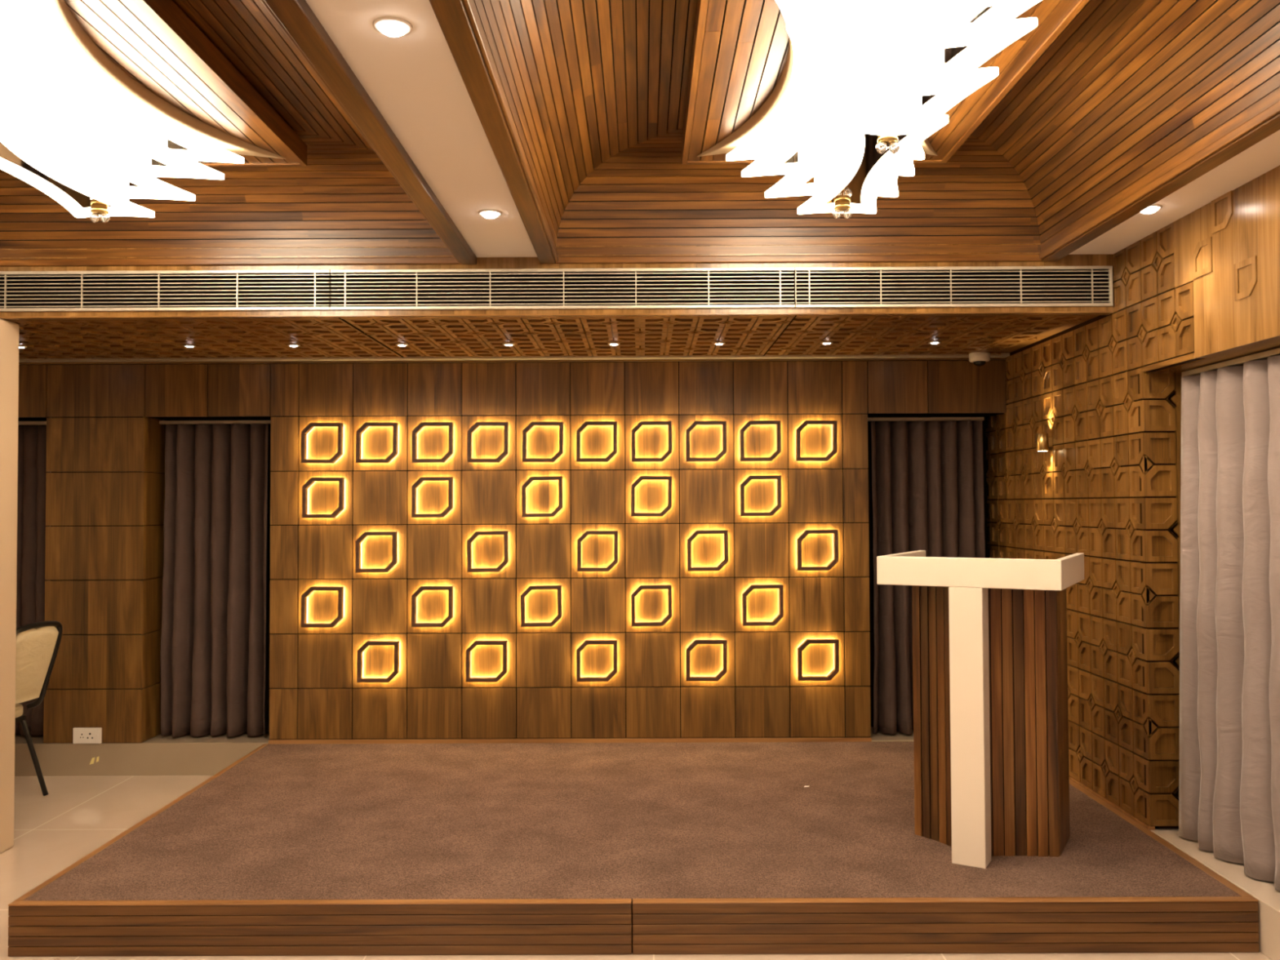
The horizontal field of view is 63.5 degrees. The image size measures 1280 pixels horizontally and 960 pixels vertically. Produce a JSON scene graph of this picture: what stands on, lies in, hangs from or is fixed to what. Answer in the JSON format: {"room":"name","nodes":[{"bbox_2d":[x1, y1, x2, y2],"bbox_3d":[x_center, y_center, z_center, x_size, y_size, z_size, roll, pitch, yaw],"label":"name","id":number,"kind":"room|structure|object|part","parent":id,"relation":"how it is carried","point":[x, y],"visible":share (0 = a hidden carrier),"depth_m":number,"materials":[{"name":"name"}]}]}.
{"room":"banquet hall","nodes":[
{"label":"banquet hall","id":0,"kind":"room"},
{"bbox_2d":[17,274,1008,742],"bbox_3d":[-0.961,0.167,5.909,6.850,2.900,0.442,0,-1,0],"label":"wall","id":1,"kind":"structure","parent":0,"point":[105,483],"depth_m":5.70,"materials":[{"name":"brown wood"}]},
{"bbox_2d":[17,421,46,425],"bbox_3d":[-3.735,-0.323,5.899,0.905,0.020,0.030,0,-1,0],"label":"track","id":2,"kind":"object","parent":1,"relation":"attached to","point":[20,423],"visible":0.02,"depth_m":5.88,"materials":[{"name":"beige"}]},
{"bbox_2d":[72,727,102,743],"bbox_3d":[-3.026,1.400,5.667,0.154,0.086,0.014,0,-1,0],"label":"wall socket","id":3,"kind":"object","parent":1,"relation":"attached to","point":[80,735],"visible":1,"depth_m":5.66,"materials":[{"name":"white plastic"}]},
{"bbox_2d":[159,420,271,424],"bbox_3d":[-2.388,-0.329,5.896,0.689,0.020,0.030,0,-1,0],"label":"track","id":4,"kind":"object","parent":1,"relation":"attached to","point":[161,422],"visible":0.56,"depth_m":5.88,"materials":[{"name":"beige"}]},
{"bbox_2d":[300,586,343,627],"bbox_3d":[-1.734,0.693,5.661,0.221,0.221,0.056,0,-1,0],"label":"wall light","id":5,"kind":"object","parent":1,"relation":"attached to","point":[304,624],"visible":1,"depth_m":5.63,"materials":[{"name":"brown wood"}]},
{"bbox_2d":[300,422,343,463],"bbox_3d":[-1.742,-0.202,5.683,0.221,0.221,0.056,0,-1,0],"label":"wall light","id":6,"kind":"object","parent":1,"relation":"attached to","point":[340,425],"visible":1,"depth_m":5.66,"materials":[{"name":"brown wood"}]},
{"bbox_2d":[302,477,344,518],"bbox_3d":[-1.734,0.097,5.676,0.221,0.221,0.056,0,-1,0],"label":"wall light","id":7,"kind":"object","parent":1,"relation":"attached to","point":[341,480],"visible":1,"depth_m":5.65,"materials":[{"name":"brown wood"}]},
{"bbox_2d":[355,531,397,572],"bbox_3d":[-1.440,0.394,5.668,0.221,0.221,0.056,-1,-1,0],"label":"wall light","id":8,"kind":"object","parent":1,"relation":"attached to","point":[394,534],"visible":1,"depth_m":5.64,"materials":[{"name":"brown wood"}]},
{"bbox_2d":[355,422,398,462],"bbox_3d":[-1.441,-0.204,5.682,0.221,0.221,0.056,0,-1,0],"label":"wall light","id":9,"kind":"object","parent":1,"relation":"attached to","point":[394,424],"visible":1,"depth_m":5.66,"materials":[{"name":"brown wood"}]},
{"bbox_2d":[356,640,399,682],"bbox_3d":[-1.427,0.990,5.653,0.221,0.221,0.056,0,-1,0],"label":"wall light","id":10,"kind":"object","parent":1,"relation":"attached to","point":[396,643],"visible":1,"depth_m":5.63,"materials":[{"name":"brown wood"}]},
{"bbox_2d":[411,476,453,517],"bbox_3d":[-1.136,0.095,5.674,0.221,0.221,0.056,0,-1,0],"label":"wall light","id":11,"kind":"object","parent":1,"relation":"attached to","point":[421,479],"visible":1,"depth_m":5.65,"materials":[{"name":"brown wood"}]},
{"bbox_2d":[411,586,453,626],"bbox_3d":[-1.133,0.691,5.659,0.221,0.221,0.056,0,-1,0],"label":"wall light","id":12,"kind":"object","parent":1,"relation":"attached to","point":[450,588],"visible":1,"depth_m":5.63,"materials":[{"name":"brown wood"}]},
{"bbox_2d":[412,422,453,462],"bbox_3d":[-1.135,-0.205,5.682,0.221,0.221,0.056,0,-1,0],"label":"wall light","id":13,"kind":"object","parent":1,"relation":"attached to","point":[422,424],"visible":1,"depth_m":5.66,"materials":[{"name":"brown wood"}]},
{"bbox_2d":[14,726,913,776],"bbox_3d":[-0.955,1.528,5.841,6.650,0.176,0.350,0,-1,0],"label":"baseboard","id":14,"kind":"structure","parent":1,"relation":"attached to","point":[186,754],"depth_m":5.67,"materials":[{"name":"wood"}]},
{"bbox_2d":[14,425,51,735],"bbox_3d":[-3.702,0.565,5.877,0.780,1.748,0.109,0,-1,0],"label":"curtain","id":15,"kind":"object","parent":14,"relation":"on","point":[32,439],"visible":0.38,"depth_m":5.87,"materials":[{"name":"brown fabric"}]},
{"bbox_2d":[89,756,98,764],"bbox_3d":[-2.989,1.536,5.670,0.052,0.045,0.001,0,-1,0],"label":"sticker","id":16,"kind":"object","parent":14,"relation":"attached to","point":[97,757],"visible":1,"depth_m":5.67,"materials":[{"name":"yellow paper"}]},
{"bbox_2d":[160,423,270,737],"bbox_3d":[-2.392,0.559,5.878,0.600,1.748,0.210,0,-1,0],"label":"curtain","id":17,"kind":"object","parent":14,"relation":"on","point":[215,651],"visible":1,"depth_m":5.84,"materials":[{"name":"brown fabric"}]},
{"bbox_2d":[871,420,985,734],"bbox_3d":[1.616,0.541,5.864,0.639,1.748,0.207,0,-1,0],"label":"curtain","id":18,"kind":"object","parent":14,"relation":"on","point":[927,477],"visible":0.65,"depth_m":5.84,"materials":[{"name":"brown fabric"}]},
{"bbox_2d":[465,640,506,682],"bbox_3d":[-0.836,0.988,5.651,0.221,0.221,0.056,0,-1,0],"label":"wall light","id":19,"kind":"object","parent":1,"relation":"attached to","point":[468,679],"visible":1,"depth_m":5.62,"materials":[{"name":"brown wood"}]},
{"bbox_2d":[466,422,508,462],"bbox_3d":[-0.833,-0.206,5.681,0.221,0.221,0.056,0,-1,0],"label":"wall light","id":20,"kind":"object","parent":1,"relation":"attached to","point":[477,424],"visible":1,"depth_m":5.65,"materials":[{"name":"brown wood"}]},
{"bbox_2d":[466,530,508,572],"bbox_3d":[-0.831,0.391,5.666,0.221,0.221,0.056,-1,-1,0],"label":"wall light","id":21,"kind":"object","parent":1,"relation":"attached to","point":[505,533],"visible":1,"depth_m":5.64,"materials":[{"name":"brown wood"}]},
{"bbox_2d":[18,352,1009,362],"bbox_3d":[-1.140,-0.668,5.671,6.300,0.016,0.076,0,-1,0],"label":"trim","id":22,"kind":"structure","parent":1,"relation":"attached to","point":[1002,354],"depth_m":5.64,"materials":[{"name":"beige wood"}]},
{"bbox_2d":[520,585,561,626],"bbox_3d":[-0.538,0.688,5.658,0.221,0.221,0.056,-1,-1,0],"label":"wall light","id":23,"kind":"object","parent":1,"relation":"attached to","point":[523,624],"visible":1,"depth_m":5.63,"materials":[{"name":"brown wood"}]},
{"bbox_2d":[521,475,563,517],"bbox_3d":[-0.534,0.092,5.673,0.221,0.221,0.056,-1,-1,0],"label":"wall light","id":24,"kind":"object","parent":1,"relation":"attached to","point":[524,514],"visible":1,"depth_m":5.64,"materials":[{"name":"brown wood"}]},
{"bbox_2d":[522,421,563,462],"bbox_3d":[-0.532,-0.208,5.680,0.221,0.221,0.056,0,-1,0],"label":"wall light","id":25,"kind":"object","parent":1,"relation":"attached to","point":[532,424],"visible":1,"depth_m":5.65,"materials":[{"name":"brown wood"}]},
{"bbox_2d":[268,737,871,744],"bbox_3d":[-0.384,1.428,5.669,3.299,0.021,0.016,0,-1,0],"label":"trim","id":26,"kind":"structure","parent":1,"relation":"attached to","point":[806,739],"depth_m":5.66,"materials":[{"name":"brown wood"}]},
{"bbox_2d":[576,640,617,681],"bbox_3d":[-0.235,0.985,5.650,0.221,0.221,0.056,0,-1,0],"label":"wall light","id":27,"kind":"object","parent":1,"relation":"attached to","point":[579,678],"visible":1,"depth_m":5.62,"materials":[{"name":"brown wood"}]},
{"bbox_2d":[576,421,617,462],"bbox_3d":[-0.237,-0.209,5.679,0.221,0.221,0.056,0,-1,0],"label":"wall light","id":28,"kind":"object","parent":1,"relation":"attached to","point":[585,424],"visible":1,"depth_m":5.65,"materials":[{"name":"brown wood"}]},
{"bbox_2d":[577,530,617,571],"bbox_3d":[-0.232,0.388,5.665,0.221,0.221,0.056,0,-1,0],"label":"wall light","id":29,"kind":"object","parent":1,"relation":"attached to","point":[586,533],"visible":1,"depth_m":5.64,"materials":[{"name":"brown wood"}]},
{"bbox_2d":[631,584,671,626],"bbox_3d":[0.063,0.685,5.657,0.221,0.221,0.056,-1,-1,0],"label":"wall light","id":30,"kind":"object","parent":1,"relation":"attached to","point":[668,587],"visible":1,"depth_m":5.63,"materials":[{"name":"brown wood"}]},
{"bbox_2d":[631,475,671,516],"bbox_3d":[0.063,0.089,5.671,0.221,0.221,0.056,0,-1,0],"label":"wall light","id":31,"kind":"object","parent":1,"relation":"attached to","point":[640,478],"visible":1,"depth_m":5.64,"materials":[{"name":"brown wood"}]},
{"bbox_2d":[631,421,671,462],"bbox_3d":[0.064,-0.210,5.679,0.221,0.221,0.056,0,-1,0],"label":"wall light","id":32,"kind":"object","parent":1,"relation":"attached to","point":[640,424],"visible":1,"depth_m":5.65,"materials":[{"name":"brown wood"}]},
{"bbox_2d":[685,420,726,462],"bbox_3d":[0.362,-0.212,5.678,0.221,0.221,0.056,0,-1,0],"label":"wall light","id":33,"kind":"object","parent":1,"relation":"attached to","point":[723,423],"visible":1,"depth_m":5.65,"materials":[{"name":"brown wood"}]},
{"bbox_2d":[685,639,727,681],"bbox_3d":[0.362,0.982,5.649,0.221,0.221,0.056,0,-1,0],"label":"wall light","id":34,"kind":"object","parent":1,"relation":"attached to","point":[724,670],"visible":1,"depth_m":5.62,"materials":[{"name":"brown wood"}]},
{"bbox_2d":[687,529,728,571],"bbox_3d":[0.369,0.386,5.663,0.221,0.221,0.056,-1,-1,0],"label":"wall light","id":35,"kind":"object","parent":1,"relation":"attached to","point":[725,532],"visible":1,"depth_m":5.64,"materials":[{"name":"brown wood"}]},
{"bbox_2d":[739,420,781,461],"bbox_3d":[0.659,-0.213,5.677,0.221,0.221,0.056,-1,-1,0],"label":"wall light","id":36,"kind":"object","parent":1,"relation":"attached to","point":[749,423],"visible":1,"depth_m":5.65,"materials":[{"name":"brown wood"}]},
{"bbox_2d":[740,475,781,515],"bbox_3d":[0.660,0.087,5.670,0.221,0.221,0.056,0,-1,0],"label":"wall light","id":37,"kind":"object","parent":1,"relation":"attached to","point":[778,477],"visible":1,"depth_m":5.64,"materials":[{"name":"brown wood"}]},
{"bbox_2d":[742,584,783,626],"bbox_3d":[0.670,0.683,5.655,0.221,0.221,0.056,-1,-1,0],"label":"wall light","id":38,"kind":"object","parent":1,"relation":"attached to","point":[780,587],"visible":1,"depth_m":5.63,"materials":[{"name":"brown wood"}]},
{"bbox_2d":[795,420,837,461],"bbox_3d":[0.966,-0.214,5.677,0.221,0.221,0.056,0,-1,0],"label":"wall light","id":39,"kind":"object","parent":1,"relation":"attached to","point":[834,423],"visible":1,"depth_m":5.65,"materials":[{"name":"brown wood"}]},
{"bbox_2d":[796,529,838,570],"bbox_3d":[0.970,0.383,5.662,0.221,0.221,0.056,0,-1,0],"label":"wall light","id":40,"kind":"object","parent":1,"relation":"attached to","point":[835,560],"visible":1,"depth_m":5.63,"materials":[{"name":"brown wood"}]},
{"bbox_2d":[797,639,839,680],"bbox_3d":[0.971,0.980,5.647,0.221,0.221,0.056,0,-1,0],"label":"wall light","id":41,"kind":"object","parent":1,"relation":"attached to","point":[800,677],"visible":1,"depth_m":5.62,"materials":[{"name":"brown wood"}]},
{"bbox_2d":[867,417,984,421],"bbox_3d":[1.607,-0.347,5.886,0.690,0.020,0.030,0,-1,0],"label":"track","id":42,"kind":"object","parent":1,"relation":"attached to","point":[869,419],"visible":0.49,"depth_m":5.87,"materials":[{"name":"beige"}]},
{"bbox_2d":[0,775,1271,959],"bbox_3d":[-0.965,1.556,1.389,6.850,0.100,9.450,0,-1,0],"label":"floor","id":43,"kind":"structure","parent":0,"point":[77,815],"depth_m":4.39,"materials":[{"name":"tile"}]},
{"bbox_2d":[0,318,19,853],"bbox_3d":[-3.001,0.451,4.407,0.573,2.277,0.220,0,-1,0],"label":"wall","id":44,"kind":"structure","parent":43,"relation":"on","point":[9,331],"depth_m":4.45,"materials":[{"name":"beige paint"}]},
{"bbox_2d":[15,620,62,795],"bbox_3d":[-3.258,1.158,5.127,0.590,0.908,0.439,0,-1,3],"label":"banquet chair","id":45,"kind":"object","parent":43,"relation":"on","point":[36,649],"visible":0.81,"depth_m":5.18,"materials":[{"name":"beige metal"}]},
{"bbox_3d":[-3.350,1.171,5.131,0.400,0.065,0.399,0,-1,3],"label":"seat","id":46,"kind":"part","parent":45,"relation":"part of","materials":[{"name":"beige fabric"}]},
{"bbox_3d":[-3.345,1.213,5.130,0.370,0.022,0.370,0,-1,3],"label":"seat frame","id":47,"kind":"part","parent":45,"relation":"part of","materials":[{"name":"black metal"}]},
{"bbox_3d":[-3.114,1.392,5.302,0.173,0.449,0.026,0,-1,1],"label":"leg","id":48,"kind":"part","parent":45,"relation":"part of","materials":[{"name":"black metal"}]},
{"bbox_3d":[-3.033,0.917,5.121,0.120,0.380,0.376,0,-1,3],"label":"backrest","id":49,"kind":"part","parent":45,"relation":"part of","materials":[{"name":"beige fabric"}]},
{"bbox_3d":[-3.060,0.937,5.122,0.193,0.467,0.439,0,-1,3],"label":"frame","id":50,"kind":"part","parent":45,"relation":"part of","materials":[{"name":"black metal"}]},
{"bbox_2d":[8,741,1259,956],"bbox_3d":[-0.021,1.494,4.522,4.089,0.171,2.283,0,-1,0],"label":"stage platform","id":51,"kind":"object","parent":43,"relation":"on","point":[709,847],"visible":0.97,"depth_m":3.67,"materials":[{"name":"brown carpet"},{"name":"medium-brown teak wood"}]},
{"bbox_2d":[876,550,1084,868],"bbox_3d":[1.324,0.838,3.977,0.650,1.101,0.600,-1,-2,30],"label":"lectern","id":52,"kind":"object","parent":51,"relation":"on","point":[990,657],"visible":1,"depth_m":3.82,"materials":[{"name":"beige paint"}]},
{"bbox_3d":[1.199,0.886,3.760,0.119,0.996,0.100,-1,-2,30],"label":"post","id":53,"kind":"part","parent":52,"relation":"part of","materials":[{"name":"beige paint"}]},
{"bbox_2d":[0,0,1279,359],"bbox_3d":[-0.977,-1.094,1.235,6.850,0.635,9.010,0,-1,0],"label":"ceiling","id":54,"kind":"structure","parent":0,"point":[484,104],"depth_m":3.83,"materials":[{"name":"brown wood"}]},
{"bbox_2d":[0,0,286,222],"bbox_3d":[-1.800,-1.052,3.131,0.912,0.377,1.595,0,-1,0],"label":"chandelier","id":55,"kind":"object","parent":54,"relation":"hanging from","point":[75,127],"visible":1,"depth_m":3.13,"materials":[{"name":"beige paint"}]},
{"bbox_3d":[-1.799,-0.918,3.128,0.159,0.003,0.707,0,-1,0],"label":"mirror plate","id":56,"kind":"part","parent":55,"relation":"part of","materials":[{"name":"silver metal"}]},
{"bbox_3d":[-1.800,-1.003,3.130,0.279,0.003,0.818,0,-1,0],"label":"mirror plate","id":57,"kind":"part","parent":55,"relation":"part of","materials":[{"name":"silver metal"}]},
{"bbox_3d":[-1.800,-1.097,3.132,0.398,0.003,0.969,0,-1,0],"label":"mirror plate","id":58,"kind":"part","parent":55,"relation":"part of","materials":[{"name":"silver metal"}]},
{"bbox_3d":[-1.800,-1.173,3.134,0.488,0.003,1.079,0,-1,0],"label":"mirror plate","id":59,"kind":"part","parent":55,"relation":"part of","materials":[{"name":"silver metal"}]},
{"bbox_2d":[0,269,338,311],"bbox_3d":[-2.308,-0.803,4.470,1.976,0.179,0.134,0,-1,0],"label":"ceiling vent","id":60,"kind":"object","parent":54,"relation":"in","point":[149,290],"visible":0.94,"depth_m":4.52,"materials":[{"name":"beige metal"}]},
{"bbox_3d":[-1.801,-1.274,3.154,1.020,0.081,1.715,0,-1,0],"label":"coffer panel","id":61,"kind":"part","parent":54,"relation":"part of","materials":[{"name":"brown wood"}]},
{"bbox_2d":[182,344,195,347],"bbox_3d":[-2.260,-0.670,5.194,0.062,0.008,0.062,0,-1,0],"label":"recessed light","id":62,"kind":"object","parent":54,"relation":"in","point":[184,345],"visible":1,"depth_m":5.18,"materials":[{"name":"beige metal"}]},
{"bbox_3d":[-1.800,-0.992,3.097,2.201,0.091,2.646,0,-1,0],"label":"coffer moulding","id":63,"kind":"part","parent":54,"relation":"part of","materials":[{"name":"brown wood"}]},
{"bbox_2d":[287,344,300,346],"bbox_3d":[-1.737,-0.672,5.192,0.062,0.008,0.062,0,-1,0],"label":"recessed light","id":64,"kind":"object","parent":54,"relation":"in","point":[290,345],"visible":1,"depth_m":5.18,"materials":[{"name":"beige metal"}]},
{"bbox_2d":[373,16,412,37],"bbox_3d":[-0.546,-0.994,2.287,0.086,0.018,0.086,0,-1,0],"label":"recessed light","id":65,"kind":"object","parent":54,"relation":"in","point":[389,26],"visible":1,"depth_m":2.27,"materials":[{"name":"white paint"}]},
{"bbox_2d":[395,343,408,346],"bbox_3d":[-1.194,-0.675,5.191,0.062,0.008,0.062,0,-1,0],"label":"recessed light","id":66,"kind":"object","parent":54,"relation":"in","point":[397,344],"visible":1,"depth_m":5.17,"materials":[{"name":"beige metal"}]},
{"bbox_2d":[478,208,502,218],"bbox_3d":[-0.542,-0.958,3.746,0.086,0.018,0.086,0,-1,0],"label":"recessed light","id":67,"kind":"object","parent":54,"relation":"in","point":[488,213],"visible":1,"depth_m":3.73,"materials":[{"name":"white paint"}]},
{"bbox_2d":[502,342,515,346],"bbox_3d":[-0.658,-0.677,5.190,0.062,0.008,0.062,0,-1,0],"label":"recessed light","id":68,"kind":"object","parent":54,"relation":"in","point":[506,344],"visible":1,"depth_m":5.18,"materials":[{"name":"beige metal"}]},
{"bbox_2d":[329,267,795,310],"bbox_3d":[-0.330,-0.812,4.465,1.976,0.179,0.134,0,-1,0],"label":"ceiling vent","id":69,"kind":"object","parent":54,"relation":"in","point":[650,287],"visible":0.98,"depth_m":4.52,"materials":[{"name":"beige metal"}]},
{"bbox_2d":[608,342,619,345],"bbox_3d":[-0.131,-0.679,5.189,0.062,0.008,0.062,0,-1,0],"label":"recessed light","id":70,"kind":"object","parent":54,"relation":"in","point":[609,344],"visible":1,"depth_m":5.17,"materials":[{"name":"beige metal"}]},
{"bbox_2d":[712,342,724,345],"bbox_3d":[0.397,-0.682,5.188,0.062,0.008,0.062,0,-1,0],"label":"recessed light","id":71,"kind":"object","parent":54,"relation":"in","point":[715,343],"visible":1,"depth_m":5.17,"materials":[{"name":"beige metal"}]},
{"bbox_2d":[820,342,833,344],"bbox_3d":[0.936,-0.684,5.186,0.062,0.008,0.062,0,-1,0],"label":"recessed light","id":72,"kind":"object","parent":54,"relation":"in","point":[821,343],"visible":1,"depth_m":5.17,"materials":[{"name":"beige metal"}]},
{"bbox_3d":[0.671,-1.003,3.091,2.201,0.091,2.646,0,-1,0],"label":"coffer moulding","id":73,"kind":"part","parent":54,"relation":"part of","materials":[{"name":"brown wood"}]},
{"bbox_2d":[697,0,1041,218],"bbox_3d":[0.671,-1.062,3.126,0.912,0.377,1.595,0,-1,0],"label":"chandelier","id":74,"kind":"object","parent":54,"relation":"hanging from","point":[860,91],"visible":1,"depth_m":2.75,"materials":[{"name":"glowing white acrylic"},{"name":"gold metal"},{"name":"clear crystal glass"}]},
{"bbox_3d":[0.672,-0.928,3.122,0.159,0.003,0.707,0,-1,0],"label":"mirror plate","id":75,"kind":"part","parent":74,"relation":"part of","materials":[{"name":"silver metal"}]},
{"bbox_3d":[0.671,-1.014,3.124,0.279,0.003,0.818,0,-1,0],"label":"mirror plate","id":76,"kind":"part","parent":74,"relation":"part of","materials":[{"name":"silver metal"}]},
{"bbox_3d":[0.671,-1.109,3.127,0.398,0.003,0.969,0,-1,0],"label":"mirror plate","id":77,"kind":"part","parent":74,"relation":"part of","materials":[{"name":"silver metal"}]},
{"bbox_3d":[0.670,-1.184,3.129,0.488,0.003,1.079,0,-1,0],"label":"mirror plate","id":78,"kind":"part","parent":74,"relation":"part of","materials":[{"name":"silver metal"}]},
{"bbox_3d":[0.671,-0.974,2.805,0.042,0.079,0.006,0,-1,0],"label":"hanging rod","id":79,"kind":"part","parent":74,"relation":"part of","materials":[{"name":"metal"}]},
{"bbox_3d":[0.670,-1.285,3.149,1.020,0.081,1.715,0,-1,0],"label":"coffer panel","id":80,"kind":"part","parent":54,"relation":"part of","materials":[{"name":"brown wood"}]},
{"bbox_2d":[928,341,941,343],"bbox_3d":[1.475,-0.687,5.185,0.062,0.008,0.062,0,-1,0],"label":"recessed light","id":81,"kind":"object","parent":54,"relation":"in","point":[931,342],"visible":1,"depth_m":5.17,"materials":[{"name":"beige metal"}]},
{"bbox_2d":[791,266,1113,307],"bbox_3d":[1.334,-0.819,4.461,1.347,0.179,0.134,0,-1,0],"label":"ceiling vent","id":82,"kind":"object","parent":54,"relation":"in","point":[984,286],"visible":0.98,"depth_m":4.52,"materials":[{"name":"beige metal"}]},
{"bbox_2d":[968,351,990,366],"bbox_3d":[1.828,-0.647,5.573,0.110,0.071,0.110,0,-1,0],"label":"security camera","id":83,"kind":"object","parent":54,"relation":"attached to","point":[978,358],"visible":1,"depth_m":5.53,"materials":[{"name":"white plastic"}]},
{"bbox_2d":[1140,204,1162,213],"bbox_3d":[1.829,-0.969,3.721,0.086,0.018,0.086,0,-1,0],"label":"recessed light","id":84,"kind":"object","parent":54,"relation":"in","point":[1154,207],"visible":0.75,"depth_m":3.70,"materials":[{"name":"white paint"}]},
{"bbox_2d":[986,165,1279,828],"bbox_3d":[2.217,0.109,1.466,0.414,2.430,9.348,0,-1,0],"label":"wall","id":85,"kind":"structure","parent":0,"point":[1202,289],"depth_m":4.28,"materials":[{"name":"brown wood"}]},
{"bbox_2d":[1035,433,1052,451],"bbox_3d":[1.986,-0.185,5.091,0.070,0.086,0.056,0,-1,0],"label":"wall sconce","id":86,"kind":"object","parent":85,"relation":"attached to","point":[1043,442],"visible":1,"depth_m":5.07,"materials":[{"name":"gold metal"}]},
{"bbox_2d":[1069,775,1155,829],"bbox_3d":[2.036,1.402,4.887,0.023,0.012,1.550,0,-1,0],"label":"trim","id":87,"kind":"structure","parent":85,"relation":"attached to","point":[1075,780],"depth_m":4.43,"materials":[{"name":"brown wood"}]},
{"bbox_2d":[1151,830,1279,959],"bbox_3d":[2.213,1.383,0.436,0.388,0.171,7.350,0,-1,0],"label":"baseboard","id":88,"kind":"structure","parent":85,"relation":"attached to","point":[1268,898],"depth_m":3.50,"materials":[{"name":"stone"}]},
{"bbox_2d":[1178,355,1279,890],"bbox_3d":[2.177,0.445,2.307,0.230,1.784,3.456,0,-1,0],"label":"curtain","id":89,"kind":"object","parent":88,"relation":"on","point":[1229,778],"visible":1,"depth_m":3.74,"materials":[{"name":"beige fabric"}]},
{"bbox_3d":[2.200,-0.817,0.510,0.394,0.585,7.390,0,-1,0],"label":"lintel panel","id":90,"kind":"part","parent":85,"relation":"part of","materials":[{"name":"brown wood"}]},
{"bbox_2d":[1181,347,1279,376],"bbox_3d":[2.171,-0.464,2.367,0.035,0.020,3.520,0,-1,0],"label":"track","id":91,"kind":"object","parent":85,"relation":"attached to","point":[1263,355],"visible":0.74,"depth_m":3.76,"materials":[{"name":"beige wood"}]}
]}

